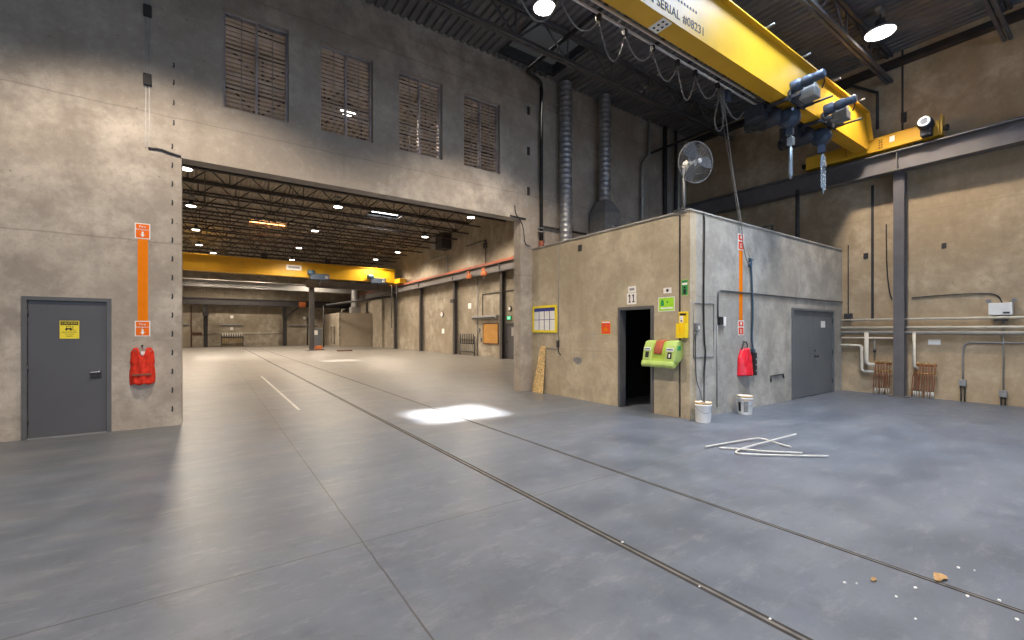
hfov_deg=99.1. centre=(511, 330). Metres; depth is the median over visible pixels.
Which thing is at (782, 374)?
pipe stub
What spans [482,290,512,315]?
conduit
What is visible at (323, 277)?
hall hoist
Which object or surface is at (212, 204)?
joist
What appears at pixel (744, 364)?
extinguisher cover
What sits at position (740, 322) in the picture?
sign
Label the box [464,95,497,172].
window
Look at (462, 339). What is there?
rack
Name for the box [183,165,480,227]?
joist
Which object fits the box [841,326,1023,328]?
pipe
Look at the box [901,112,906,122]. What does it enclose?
wall bracket
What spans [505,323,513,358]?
door
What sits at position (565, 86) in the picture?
spiral duct
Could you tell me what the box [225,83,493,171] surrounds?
joist
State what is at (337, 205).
light
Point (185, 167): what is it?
light
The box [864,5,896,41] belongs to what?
light
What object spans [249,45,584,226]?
ceiling
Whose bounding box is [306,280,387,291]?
cross beam
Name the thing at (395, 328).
steel column
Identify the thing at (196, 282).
beam
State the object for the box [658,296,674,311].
sign
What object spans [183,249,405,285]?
crane
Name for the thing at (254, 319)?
wall
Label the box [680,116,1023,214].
beam
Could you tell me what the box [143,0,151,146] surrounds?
conduit
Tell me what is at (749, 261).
pendant
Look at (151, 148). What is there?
cable
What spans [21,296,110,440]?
door
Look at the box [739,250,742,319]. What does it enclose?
orange stripe
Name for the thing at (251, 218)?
skylight
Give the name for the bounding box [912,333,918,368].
pipe
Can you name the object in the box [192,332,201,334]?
box
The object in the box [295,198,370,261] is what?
joist bracing
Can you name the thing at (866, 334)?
pipe
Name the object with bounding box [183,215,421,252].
joist
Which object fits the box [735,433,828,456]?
pipe
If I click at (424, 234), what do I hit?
light
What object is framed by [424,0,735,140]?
joist
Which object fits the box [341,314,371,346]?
wall
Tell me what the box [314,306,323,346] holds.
control panel
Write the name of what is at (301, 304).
bracket
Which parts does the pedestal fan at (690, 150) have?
motor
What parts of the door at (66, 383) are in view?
lock plate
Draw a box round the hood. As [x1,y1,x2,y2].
[589,200,620,233]
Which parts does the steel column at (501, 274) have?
post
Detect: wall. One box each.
[0,0,686,441]
[183,270,350,346]
[324,314,340,346]
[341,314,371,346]
[359,1,1023,406]
[532,210,695,419]
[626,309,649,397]
[696,212,841,415]
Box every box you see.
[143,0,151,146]
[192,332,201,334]
[844,313,852,318]
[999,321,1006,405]
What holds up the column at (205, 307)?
on the floor
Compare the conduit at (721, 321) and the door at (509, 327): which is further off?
the door at (509, 327)
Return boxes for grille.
[919,117,927,123]
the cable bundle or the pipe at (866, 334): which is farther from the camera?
the pipe at (866, 334)
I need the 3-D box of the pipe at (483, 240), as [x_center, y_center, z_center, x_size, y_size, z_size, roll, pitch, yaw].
[-2.366,-4.978,28.670,0.070,1.635,2.535,0,0,-35]
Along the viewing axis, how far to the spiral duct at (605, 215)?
12.91 m
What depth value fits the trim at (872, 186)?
11.56 m
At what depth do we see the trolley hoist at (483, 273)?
26.65 m
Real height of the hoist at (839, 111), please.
1.824 m
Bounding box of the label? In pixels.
[928,340,940,344]
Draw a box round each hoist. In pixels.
[307,270,328,286]
[367,274,385,289]
[466,271,471,278]
[481,268,486,280]
[743,69,833,178]
[778,94,862,193]
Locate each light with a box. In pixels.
[183,164,192,170]
[186,195,195,206]
[192,222,199,230]
[210,242,215,253]
[311,222,318,231]
[333,196,341,207]
[340,76,355,115]
[422,229,427,237]
[533,0,554,15]
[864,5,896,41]
[912,293,1016,320]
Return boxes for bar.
[326,295,395,305]
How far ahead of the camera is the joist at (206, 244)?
35.21 m
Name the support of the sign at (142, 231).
attached to the wall at (78, 173)
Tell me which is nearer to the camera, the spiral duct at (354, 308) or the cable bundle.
the cable bundle
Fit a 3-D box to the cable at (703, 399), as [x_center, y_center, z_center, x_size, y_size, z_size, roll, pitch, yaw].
[3.510,-0.502,8.133,0.184,3.587,0.547,0,0,26]
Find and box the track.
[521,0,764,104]
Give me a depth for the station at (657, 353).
8.24 m
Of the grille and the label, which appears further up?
the grille
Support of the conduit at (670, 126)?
on the ceiling
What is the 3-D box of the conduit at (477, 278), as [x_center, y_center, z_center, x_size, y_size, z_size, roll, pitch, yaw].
[-2.267,-0.910,28.578,0.052,5.100,0.060,0,0,-35]
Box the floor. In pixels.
[0,345,1023,639]
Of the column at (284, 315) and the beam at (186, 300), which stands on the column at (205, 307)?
the beam at (186, 300)
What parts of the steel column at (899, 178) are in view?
post, plate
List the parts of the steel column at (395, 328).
post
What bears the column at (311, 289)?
on the floor
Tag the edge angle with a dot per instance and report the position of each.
(1018, 15)
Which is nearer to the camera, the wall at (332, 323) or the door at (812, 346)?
the door at (812, 346)
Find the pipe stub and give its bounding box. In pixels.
[770,373,784,381]
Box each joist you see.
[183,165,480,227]
[183,177,468,233]
[183,189,456,239]
[183,199,436,243]
[183,207,429,248]
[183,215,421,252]
[183,222,406,255]
[183,228,400,258]
[183,233,395,262]
[183,239,383,264]
[183,244,377,267]
[183,246,372,266]
[184,250,364,266]
[189,165,505,221]
[225,24,493,116]
[225,46,493,149]
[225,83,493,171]
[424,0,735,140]
[797,0,893,84]
[982,0,1012,41]
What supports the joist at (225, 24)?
attached to the ceiling at (917, 21)
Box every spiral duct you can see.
[349,266,360,312]
[559,80,571,241]
[589,93,620,233]
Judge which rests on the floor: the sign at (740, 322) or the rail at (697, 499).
the rail at (697, 499)
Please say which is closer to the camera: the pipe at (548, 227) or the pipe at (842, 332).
the pipe at (842, 332)
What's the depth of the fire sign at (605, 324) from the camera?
9.77 m
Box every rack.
[221,333,242,346]
[460,334,474,355]
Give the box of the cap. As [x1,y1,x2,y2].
[531,208,842,250]
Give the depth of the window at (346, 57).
9.37 m
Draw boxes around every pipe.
[208,333,280,333]
[426,255,447,272]
[466,240,485,262]
[543,226,586,234]
[641,118,650,220]
[650,114,743,153]
[663,125,666,214]
[675,130,676,209]
[704,437,790,447]
[719,447,802,453]
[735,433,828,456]
[841,316,1023,320]
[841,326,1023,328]
[841,331,1023,334]
[841,337,892,338]
[841,344,873,372]
[842,84,878,129]
[864,332,874,366]
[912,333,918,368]
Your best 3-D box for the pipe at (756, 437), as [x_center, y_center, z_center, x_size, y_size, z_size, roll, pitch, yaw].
[3.292,1.610,6.314,1.216,0.041,0.456,0,0,0]
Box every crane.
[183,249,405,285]
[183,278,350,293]
[602,0,948,171]
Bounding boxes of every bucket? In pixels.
[694,400,712,422]
[737,394,753,414]
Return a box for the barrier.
[314,346,323,349]
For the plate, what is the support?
attached to the wall at (595, 280)
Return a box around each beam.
[183,297,350,308]
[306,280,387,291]
[359,256,513,299]
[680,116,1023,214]
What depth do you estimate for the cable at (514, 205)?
11.80 m
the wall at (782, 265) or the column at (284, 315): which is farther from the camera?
the column at (284, 315)
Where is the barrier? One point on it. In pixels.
(316, 347)
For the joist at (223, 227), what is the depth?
31.61 m
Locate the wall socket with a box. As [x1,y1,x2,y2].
[694,323,700,331]
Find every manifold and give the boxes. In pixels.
[873,360,891,394]
[911,362,936,398]
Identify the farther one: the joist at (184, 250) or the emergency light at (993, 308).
the joist at (184, 250)
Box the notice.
[663,287,671,293]
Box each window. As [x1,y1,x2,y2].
[223,11,287,121]
[320,45,370,141]
[399,72,439,158]
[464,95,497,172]
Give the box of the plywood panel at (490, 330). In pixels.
[483,323,498,343]
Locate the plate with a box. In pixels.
[628,286,635,292]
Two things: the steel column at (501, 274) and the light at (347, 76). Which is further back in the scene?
the steel column at (501, 274)
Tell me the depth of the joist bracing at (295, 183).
26.64 m
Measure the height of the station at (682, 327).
0.490 m
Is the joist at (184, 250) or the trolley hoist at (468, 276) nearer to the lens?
the trolley hoist at (468, 276)
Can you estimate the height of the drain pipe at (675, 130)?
4.880 m
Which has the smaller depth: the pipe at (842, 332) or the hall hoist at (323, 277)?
the pipe at (842, 332)
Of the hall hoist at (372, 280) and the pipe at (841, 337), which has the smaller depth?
the pipe at (841, 337)
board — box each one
[532,346,545,393]
[533,305,556,332]
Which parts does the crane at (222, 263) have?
plate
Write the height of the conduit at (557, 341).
2.771 m
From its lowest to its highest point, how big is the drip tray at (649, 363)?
0.117 m
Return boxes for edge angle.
[688,7,1023,144]
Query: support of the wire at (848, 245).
attached to the wall at (973, 205)
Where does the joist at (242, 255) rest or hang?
attached to the ceiling at (917, 21)
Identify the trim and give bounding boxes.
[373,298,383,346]
[679,215,680,416]
[871,185,873,318]
[901,50,903,130]
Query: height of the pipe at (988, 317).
0.057 m
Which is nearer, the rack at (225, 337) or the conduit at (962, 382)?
the conduit at (962, 382)
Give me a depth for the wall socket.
8.12 m
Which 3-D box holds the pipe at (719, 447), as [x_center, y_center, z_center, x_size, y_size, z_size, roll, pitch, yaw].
[3.352,1.615,5.902,1.016,0.032,0.070,0,0,15]
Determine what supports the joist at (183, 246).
attached to the ceiling at (917, 21)
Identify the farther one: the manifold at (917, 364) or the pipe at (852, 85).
the pipe at (852, 85)
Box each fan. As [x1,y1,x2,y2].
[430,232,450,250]
[673,141,712,211]
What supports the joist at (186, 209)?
attached to the ceiling at (917, 21)
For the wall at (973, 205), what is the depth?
10.88 m
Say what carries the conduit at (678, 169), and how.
on the ceiling
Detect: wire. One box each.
[848,245,848,312]
[886,224,892,299]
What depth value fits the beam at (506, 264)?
31.15 m
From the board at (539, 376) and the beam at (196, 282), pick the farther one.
the beam at (196, 282)
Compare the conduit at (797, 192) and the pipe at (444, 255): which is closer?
the conduit at (797, 192)
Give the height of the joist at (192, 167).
0.730 m
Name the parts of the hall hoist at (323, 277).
motor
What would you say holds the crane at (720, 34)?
on the beam at (1009, 133)
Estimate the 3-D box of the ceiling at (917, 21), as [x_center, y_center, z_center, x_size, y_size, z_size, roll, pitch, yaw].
[-11.185,-7.140,21.079,23.560,0.060,63.400,0,0,-35]
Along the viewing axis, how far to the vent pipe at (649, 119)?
14.41 m
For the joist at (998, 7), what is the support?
attached to the ceiling at (917, 21)
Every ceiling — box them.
[183,0,1023,266]
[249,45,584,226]
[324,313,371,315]
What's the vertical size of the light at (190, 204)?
1.026 m
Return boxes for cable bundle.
[714,87,752,131]
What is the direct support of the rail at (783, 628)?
on the floor
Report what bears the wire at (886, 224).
attached to the wall at (973, 205)
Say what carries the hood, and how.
attached to the spiral duct at (605, 215)
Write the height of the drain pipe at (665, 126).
4.880 m
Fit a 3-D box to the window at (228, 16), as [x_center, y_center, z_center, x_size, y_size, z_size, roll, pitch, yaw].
[-4.947,-5.020,8.454,1.074,1.826,0.145,0,0,-35]
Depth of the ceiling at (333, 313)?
46.78 m
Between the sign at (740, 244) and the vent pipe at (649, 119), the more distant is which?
the vent pipe at (649, 119)
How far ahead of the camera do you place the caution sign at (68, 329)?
6.85 m
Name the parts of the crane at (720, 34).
splice plate, connection plate, label plate, motor, drive motor, plate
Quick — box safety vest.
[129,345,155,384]
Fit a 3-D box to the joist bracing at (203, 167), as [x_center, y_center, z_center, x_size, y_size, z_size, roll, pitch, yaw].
[-20.927,-6.740,29.936,0.036,0.674,34.861,0,0,-35]
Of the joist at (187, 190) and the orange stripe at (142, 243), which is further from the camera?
the joist at (187, 190)
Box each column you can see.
[203,304,208,346]
[282,307,287,345]
[306,287,317,350]
[392,288,397,348]
[418,282,422,350]
[452,274,457,353]
[498,263,505,358]
[889,151,910,397]
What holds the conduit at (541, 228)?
on the cap
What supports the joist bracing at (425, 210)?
attached to the joist at (187, 190)
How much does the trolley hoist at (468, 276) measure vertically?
0.810 m
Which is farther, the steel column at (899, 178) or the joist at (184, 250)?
the joist at (184, 250)
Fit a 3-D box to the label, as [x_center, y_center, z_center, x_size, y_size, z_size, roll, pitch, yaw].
[10.227,0.270,10.579,0.008,0.120,0.220,0,0,-35]
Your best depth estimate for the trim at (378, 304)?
44.73 m
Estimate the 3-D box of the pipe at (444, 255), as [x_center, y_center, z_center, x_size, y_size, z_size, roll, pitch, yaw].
[-5.827,-4.890,33.678,0.120,1.460,3.760,0,0,-35]
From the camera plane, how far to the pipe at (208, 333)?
47.44 m
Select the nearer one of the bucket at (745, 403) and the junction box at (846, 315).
the bucket at (745, 403)
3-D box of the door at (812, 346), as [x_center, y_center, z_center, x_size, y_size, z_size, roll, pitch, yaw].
[7.632,0.542,11.119,2.450,2.195,0.241,0,0,-35]
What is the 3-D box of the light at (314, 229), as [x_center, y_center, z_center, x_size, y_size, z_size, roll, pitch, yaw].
[-12.035,-6.597,26.690,0.426,1.026,0.426,0,0,-35]
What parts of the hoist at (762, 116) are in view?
trolley frame, travel motor, guide rod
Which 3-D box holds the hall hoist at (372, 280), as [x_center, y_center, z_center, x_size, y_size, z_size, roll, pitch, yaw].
[-11.770,-4.209,37.970,1.600,1.299,0.500,0,0,-35]
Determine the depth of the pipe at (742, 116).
13.31 m
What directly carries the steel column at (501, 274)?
on the floor
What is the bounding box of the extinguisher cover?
[737,341,752,375]
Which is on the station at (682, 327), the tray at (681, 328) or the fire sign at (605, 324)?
the tray at (681, 328)
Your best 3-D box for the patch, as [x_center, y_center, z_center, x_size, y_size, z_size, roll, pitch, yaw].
[1.578,0.720,10.541,0.004,0.200,0.350,0,0,-35]
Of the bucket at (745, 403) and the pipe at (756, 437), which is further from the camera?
the bucket at (745, 403)
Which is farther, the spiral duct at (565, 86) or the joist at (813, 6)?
the spiral duct at (565, 86)
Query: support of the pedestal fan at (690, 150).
on the cap
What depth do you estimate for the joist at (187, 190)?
25.05 m
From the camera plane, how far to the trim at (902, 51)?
11.06 m
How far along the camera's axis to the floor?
3.88 m
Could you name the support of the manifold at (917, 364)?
on the floor
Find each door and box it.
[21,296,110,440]
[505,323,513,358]
[791,308,833,399]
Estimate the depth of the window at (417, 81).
10.33 m
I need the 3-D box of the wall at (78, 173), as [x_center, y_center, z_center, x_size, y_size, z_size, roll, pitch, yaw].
[-3.179,-2.760,9.642,23.730,8.800,0.320,0,0,-35]
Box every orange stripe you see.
[138,238,147,320]
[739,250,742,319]
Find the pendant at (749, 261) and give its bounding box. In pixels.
[723,87,756,374]
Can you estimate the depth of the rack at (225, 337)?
46.31 m
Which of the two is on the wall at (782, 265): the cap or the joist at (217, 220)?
the cap
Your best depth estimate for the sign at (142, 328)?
7.35 m
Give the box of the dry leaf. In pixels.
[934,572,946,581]
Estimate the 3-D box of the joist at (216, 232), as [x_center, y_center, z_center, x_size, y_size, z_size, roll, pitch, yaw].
[-19.230,-6.725,32.355,22.630,0.730,0.150,0,0,-35]
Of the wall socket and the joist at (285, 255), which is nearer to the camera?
the wall socket
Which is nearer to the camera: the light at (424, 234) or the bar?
the light at (424, 234)
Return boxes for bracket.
[287,302,305,315]
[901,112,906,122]
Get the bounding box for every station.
[641,340,682,368]
[676,312,687,337]
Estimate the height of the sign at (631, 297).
0.240 m
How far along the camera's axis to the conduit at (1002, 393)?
9.63 m
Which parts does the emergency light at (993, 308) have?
lamp wire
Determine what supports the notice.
attached to the wall at (595, 280)
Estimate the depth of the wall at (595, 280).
9.74 m
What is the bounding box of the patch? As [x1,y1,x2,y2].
[572,357,581,364]
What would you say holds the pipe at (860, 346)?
attached to the manifold at (875, 362)
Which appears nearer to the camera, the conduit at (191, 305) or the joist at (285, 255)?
the joist at (285, 255)
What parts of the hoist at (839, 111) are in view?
trolley frame, chain, chain, chain, travel motor, guide rod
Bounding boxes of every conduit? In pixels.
[191,305,191,346]
[477,278,477,355]
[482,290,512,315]
[526,3,608,246]
[539,246,560,354]
[670,126,670,212]
[678,169,679,208]
[693,302,713,357]
[717,290,842,406]
[795,189,799,237]
[959,342,1023,401]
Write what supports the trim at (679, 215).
attached to the wall at (595, 280)
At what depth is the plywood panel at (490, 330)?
27.19 m
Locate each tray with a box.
[641,360,674,368]
[676,323,686,337]
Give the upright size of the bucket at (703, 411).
0.367 m
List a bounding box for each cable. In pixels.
[148,147,180,156]
[514,205,530,246]
[695,211,705,401]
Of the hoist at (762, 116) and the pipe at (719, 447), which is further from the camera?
the hoist at (762, 116)
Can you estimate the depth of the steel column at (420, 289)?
35.72 m
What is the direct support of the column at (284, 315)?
on the floor
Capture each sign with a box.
[60,321,78,338]
[135,223,149,238]
[135,321,149,335]
[601,320,610,334]
[627,293,635,304]
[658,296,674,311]
[681,279,687,295]
[738,233,743,250]
[738,320,743,334]
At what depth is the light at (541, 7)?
8.22 m
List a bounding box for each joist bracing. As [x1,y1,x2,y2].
[203,167,207,251]
[252,183,295,257]
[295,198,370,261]
[332,210,432,264]
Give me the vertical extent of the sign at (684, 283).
0.300 m
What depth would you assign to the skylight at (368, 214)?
27.26 m
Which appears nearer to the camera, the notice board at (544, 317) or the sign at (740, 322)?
the sign at (740, 322)
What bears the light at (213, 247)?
hanging from the ceiling at (917, 21)
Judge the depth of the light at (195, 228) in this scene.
26.34 m
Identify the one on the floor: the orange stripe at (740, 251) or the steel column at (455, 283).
the steel column at (455, 283)
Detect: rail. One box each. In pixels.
[243,348,812,639]
[263,349,1023,613]
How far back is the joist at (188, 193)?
23.26 m
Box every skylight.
[247,218,288,229]
[367,207,407,219]
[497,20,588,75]
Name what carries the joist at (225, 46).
attached to the ceiling at (917, 21)
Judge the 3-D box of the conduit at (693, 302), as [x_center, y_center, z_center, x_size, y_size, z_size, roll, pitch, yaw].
[3.650,-0.019,8.305,0.683,1.033,0.018,0,0,-35]
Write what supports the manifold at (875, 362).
on the floor
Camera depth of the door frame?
9.43 m

